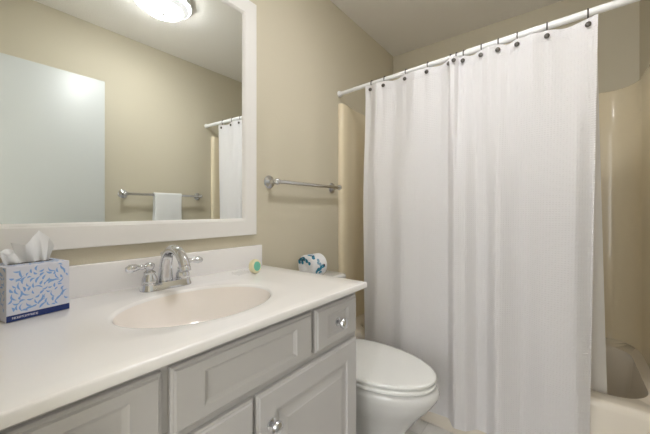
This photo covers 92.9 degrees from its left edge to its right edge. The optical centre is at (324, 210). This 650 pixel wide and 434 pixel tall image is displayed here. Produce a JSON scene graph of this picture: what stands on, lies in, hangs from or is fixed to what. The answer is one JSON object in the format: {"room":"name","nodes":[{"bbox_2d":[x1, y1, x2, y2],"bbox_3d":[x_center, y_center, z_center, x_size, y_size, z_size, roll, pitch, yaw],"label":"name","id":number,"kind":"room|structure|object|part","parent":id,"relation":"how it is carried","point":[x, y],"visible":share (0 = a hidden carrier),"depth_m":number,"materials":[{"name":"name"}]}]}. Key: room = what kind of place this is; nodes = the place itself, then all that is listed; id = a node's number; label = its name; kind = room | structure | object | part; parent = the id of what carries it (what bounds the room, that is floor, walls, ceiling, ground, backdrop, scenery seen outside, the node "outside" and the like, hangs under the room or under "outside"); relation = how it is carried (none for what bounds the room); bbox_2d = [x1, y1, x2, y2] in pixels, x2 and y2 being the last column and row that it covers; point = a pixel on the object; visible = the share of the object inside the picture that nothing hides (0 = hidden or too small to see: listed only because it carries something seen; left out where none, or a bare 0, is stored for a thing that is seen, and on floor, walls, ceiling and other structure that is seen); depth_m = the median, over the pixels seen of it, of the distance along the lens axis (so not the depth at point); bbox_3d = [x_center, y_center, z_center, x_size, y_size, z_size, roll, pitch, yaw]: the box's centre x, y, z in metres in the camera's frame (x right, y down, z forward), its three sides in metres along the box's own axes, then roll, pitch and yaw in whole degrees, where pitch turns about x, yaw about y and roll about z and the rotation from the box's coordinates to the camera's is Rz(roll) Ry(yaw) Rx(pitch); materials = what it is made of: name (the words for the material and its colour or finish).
{"room":"bathroom","nodes":[
{"label":"bathroom","id":0,"kind":"room"},
{"bbox_2d":[0,0,392,271],"bbox_3d":[-0.216,-0.104,1.739,0.100,2.480,2.720,0,0,38],"label":"wall","id":1,"kind":"structure","parent":0,"point":[309,51],"depth_m":1.74,"materials":[{"name":"paint"}]},
{"bbox_2d":[0,0,256,251],"bbox_3d":[-0.623,-0.434,1.115,0.021,1.100,0.940,0,0,38],"label":"wall mirror","id":2,"kind":"object","parent":1,"relation":"attached to","point":[123,122],"visible":1,"depth_m":1.04,"materials":[{"name":"mirror"}]},
{"bbox_2d":[69,245,261,298],"bbox_3d":[-0.621,0.218,1.118,0.020,0.100,1.003,0,0,38],"label":"backsplash","id":3,"kind":"structure","parent":1,"relation":"attached to","point":[90,279],"depth_m":1.06,"materials":[{"name":"stone"}]},
{"bbox_2d":[264,175,341,192],"bbox_3d":[-0.091,-0.143,1.756,0.076,0.067,0.602,0,0,38],"label":"towel bar","id":4,"kind":"object","parent":1,"relation":"attached to","point":[269,181],"visible":1,"depth_m":1.62,"materials":[{"name":"silver metal"}]},
{"bbox_2d":[337,0,640,96],"bbox_3d":[0.676,-0.784,1.564,1.525,0.069,0.042,0,0,40],"label":"curtain rod","id":5,"kind":"object","parent":1,"relation":"attached to","point":[614,4],"visible":1,"depth_m":1.38,"materials":[{"name":"white metal"}]},
{"bbox_2d":[495,38,499,51],"bbox_3d":[0.810,-0.770,1.444,0.021,0.074,0.051,0,0,38],"label":"curtain hook","id":6,"kind":"object","parent":5,"relation":"hanging from","point":[497,49],"visible":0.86,"depth_m":1.43,"materials":[{"name":"grey metal"}]},
{"bbox_2d":[514,32,519,46],"bbox_3d":[0.869,-0.770,1.395,0.021,0.076,0.051,0,0,38],"label":"curtain hook","id":7,"kind":"object","parent":5,"relation":"hanging from","point":[516,44],"visible":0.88,"depth_m":1.38,"materials":[{"name":"grey metal"}]},
{"bbox_2d":[544,22,549,37],"bbox_3d":[0.953,-0.770,1.324,0.021,0.081,0.051,0,0,38],"label":"curtain hook","id":8,"kind":"object","parent":5,"relation":"hanging from","point":[546,35],"visible":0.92,"depth_m":1.31,"materials":[{"name":"grey metal"}]},
{"bbox_2d":[585,8,591,26],"bbox_3d":[1.055,-0.770,1.239,0.021,0.086,0.051,0,0,38],"label":"curtain hook","id":9,"kind":"object","parent":5,"relation":"hanging from","point":[587,24],"visible":0.95,"depth_m":1.23,"materials":[{"name":"grey metal"}]},
{"bbox_2d":[363,14,597,433],"bbox_3d":[0.645,0.142,1.533,1.067,1.824,0.089,0,0,40],"label":"shower curtain","id":10,"kind":"object","parent":9,"relation":"hanging from","point":[479,187],"visible":0.91,"depth_m":1.43,"materials":[{"name":"white fabric"}]},
{"bbox_3d":[0.285,-0.758,1.884,0.021,0.074,0.051,0,0,38],"label":"curtain hook","id":11,"kind":"object","parent":5,"relation":"hanging from","visible":0},
{"bbox_2d":[591,53,606,393],"bbox_3d":[0.748,0.087,1.596,1.067,1.698,0.099,0,0,38],"label":"liner","id":12,"kind":"object","parent":11,"relation":"hanging from","point":[598,344],"visible":0.02,"depth_m":1.31,"materials":[{"name":"white plastic"}]},
{"bbox_2d":[405,419,453,433],"bbox_3d":[-0.029,1.186,0.656,1.724,0.100,4.200,0,0,38],"label":"floor","id":13,"kind":"structure","parent":0,"point":[420,426],"depth_m":1.60,"materials":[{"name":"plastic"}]},
{"bbox_2d":[0,292,355,433],"bbox_3d":[-0.386,0.715,0.940,0.609,0.842,0.986,0,0,38],"label":"vanity cabinet","id":14,"kind":"object","parent":13,"relation":"on","point":[296,374],"visible":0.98,"depth_m":0.76,"materials":[{"name":"grey paint"}]},
{"bbox_3d":[-0.398,0.381,0.500,0.018,0.133,0.257,0,0,38],"label":"drawer","id":15,"kind":"part","parent":14,"relation":"part of","materials":[{"name":"grey paint"}]},
{"bbox_2d":[0,245,366,429],"bbox_3d":[-0.390,0.298,0.939,0.605,0.261,1.003,0,0,38],"label":"countertop","id":16,"kind":"structure","parent":14,"relation":"on","point":[111,333],"depth_m":0.75,"materials":[{"name":"stone"}]},
{"bbox_2d":[0,231,68,322],"bbox_3d":[-0.768,0.160,0.803,0.113,0.211,0.124,0,0,27],"label":"tissue box","id":17,"kind":"object","parent":16,"relation":"on","point":[33,283],"visible":1,"depth_m":0.78,"materials":[{"name":"white cardboard"}]},
{"bbox_2d":[125,245,202,292],"bbox_3d":[-0.544,0.191,1.061,0.199,0.150,0.200,0,0,-9],"label":"faucet","id":18,"kind":"object","parent":16,"relation":"on","point":[150,282],"visible":1,"depth_m":1.03,"materials":[{"name":"silver metal"}]},
{"bbox_3d":[-0.603,0.185,0.992,0.028,0.027,0.070,0,0,38],"label":"lever","id":19,"kind":"part","parent":18,"relation":"part of","materials":[{"name":"silver metal"}]},
{"bbox_3d":[-0.582,0.209,1.025,0.051,0.072,0.051,0,0,38],"label":"handle","id":20,"kind":"part","parent":18,"relation":"part of","materials":[{"name":"silver metal"}]},
{"bbox_3d":[-0.548,0.254,1.069,0.058,0.024,0.170,0,0,38],"label":"plate","id":21,"kind":"part","parent":18,"relation":"part of","materials":[{"name":"silver metal"}]},
{"bbox_3d":[-0.506,0.184,1.037,0.169,0.137,0.051,0,0,38],"label":"spout","id":22,"kind":"part","parent":18,"relation":"part of","materials":[{"name":"silver metal"}]},
{"bbox_3d":[-0.513,0.209,1.114,0.051,0.072,0.051,0,0,38],"label":"handle","id":23,"kind":"part","parent":18,"relation":"part of","materials":[{"name":"silver metal"}]},
{"bbox_3d":[-0.486,0.185,1.142,0.028,0.027,0.070,0,0,38],"label":"lever","id":24,"kind":"part","parent":18,"relation":"part of","materials":[{"name":"silver metal"}]},
{"bbox_2d":[113,287,269,327],"bbox_3d":[-0.361,0.343,0.906,0.326,0.137,0.442,0,0,38],"label":"basin","id":25,"kind":"object","parent":16,"relation":"in","point":[191,307],"depth_m":1.01,"materials":[{"name":"beige ceramic"}]},
{"bbox_2d":[249,259,260,272],"bbox_3d":[-0.295,0.235,1.301,0.031,0.060,0.060,0,0,30],"label":"soap bar","id":26,"kind":"object","parent":16,"relation":"on","point":[254,265],"visible":1,"depth_m":1.28,"materials":[{"name":"beige"}]},
{"bbox_3d":[-0.330,0.748,0.588,0.018,0.552,0.482,0,0,38],"label":"door","id":27,"kind":"part","parent":14,"relation":"part of","materials":[{"name":"grey paint"}]},
{"bbox_3d":[-0.129,0.564,0.804,0.036,0.036,0.036,0,0,38],"label":"knob","id":28,"kind":"part","parent":14,"relation":"part of","materials":[{"name":"silver metal"}]},
{"bbox_3d":[-0.031,0.748,0.972,0.018,0.552,0.473,0,0,38],"label":"door","id":29,"kind":"part","parent":14,"relation":"part of","materials":[{"name":"grey paint"}]},
{"bbox_3d":[0.040,0.382,1.064,0.018,0.136,0.237,0,0,38],"label":"drawer","id":30,"kind":"part","parent":14,"relation":"part of","materials":[{"name":"grey paint"}]},
{"bbox_3d":[0.058,0.384,1.055,0.036,0.036,0.036,0,0,38],"label":"knob","id":31,"kind":"part","parent":14,"relation":"part of","materials":[{"name":"silver metal"}]},
{"bbox_2d":[322,270,439,433],"bbox_3d":[0.154,0.749,1.489,0.776,0.775,0.430,0,0,38],"label":"toilet","id":32,"kind":"object","parent":13,"relation":"on","point":[395,388],"visible":0.38,"depth_m":1.28,"materials":[{"name":"white ceramic"}]},
{"bbox_2d":[298,253,326,274],"bbox_3d":[-0.067,0.299,1.686,0.123,0.123,0.112,0,0,42],"label":"toilet roll","id":33,"kind":"object","parent":32,"relation":"on","point":[316,263],"visible":0.89,"depth_m":1.65,"materials":[{"name":"white paper"}]},
{"bbox_3d":[-0.076,0.381,1.668,0.193,0.039,0.430,0,0,38],"label":"tank lid","id":34,"kind":"part","parent":32,"relation":"part of","materials":[{"name":"white ceramic"}]},
{"bbox_3d":[0.244,0.725,1.419,0.523,0.019,0.370,0,0,38],"label":"seat","id":35,"kind":"part","parent":32,"relation":"part of","materials":[{"name":"white plastic"}]},
{"bbox_3d":[0.237,0.702,1.425,0.539,0.022,0.372,0,0,38],"label":"lid","id":36,"kind":"part","parent":32,"relation":"part of","materials":[{"name":"white plastic"}]},
{"bbox_3d":[0.206,0.935,1.448,0.644,0.401,0.378,0,0,38],"label":"bowl","id":37,"kind":"part","parent":32,"relation":"part of","materials":[{"name":"white ceramic"}]},
{"bbox_2d":[355,313,649,433],"bbox_3d":[0.935,0.948,1.897,1.520,0.376,0.853,0,0,38],"label":"bathtub","id":38,"kind":"object","parent":13,"relation":"on","point":[625,407],"visible":0.3,"depth_m":1.44,"materials":[{"name":"beige ceramic"}]},
{"bbox_2d":[338,65,649,367],"bbox_3d":[0.943,0.025,1.906,1.522,1.470,0.831,0,0,38],"label":"tub surround","id":39,"kind":"object","parent":38,"relation":"on","point":[624,113],"visible":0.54,"depth_m":1.81,"materials":[{"name":"beige plastic"}]},
{"bbox_2d":[330,0,563,56],"bbox_3d":[-0.029,-1.394,0.656,1.724,0.100,4.200,0,0,38],"label":"ceiling","id":40,"kind":"structure","parent":0,"point":[399,26],"depth_m":2.14,"materials":[{"name":"white paint"}]},
{"bbox_2d":[393,0,639,92],"bbox_3d":[1.229,-0.104,2.275,1.524,2.480,0.100,0,0,38],"label":"wall","id":41,"kind":"structure","parent":0,"point":[618,49],"depth_m":1.88,"materials":[{"name":"paint"}]},
{"bbox_2d":[640,0,649,78],"bbox_3d":[1.066,-0.104,0.742,0.100,2.480,2.720,0,0,38],"label":"wall","id":42,"kind":"structure","parent":0,"point":[644,4],"depth_m":1.66,"materials":[{"name":"paint"}]}
]}

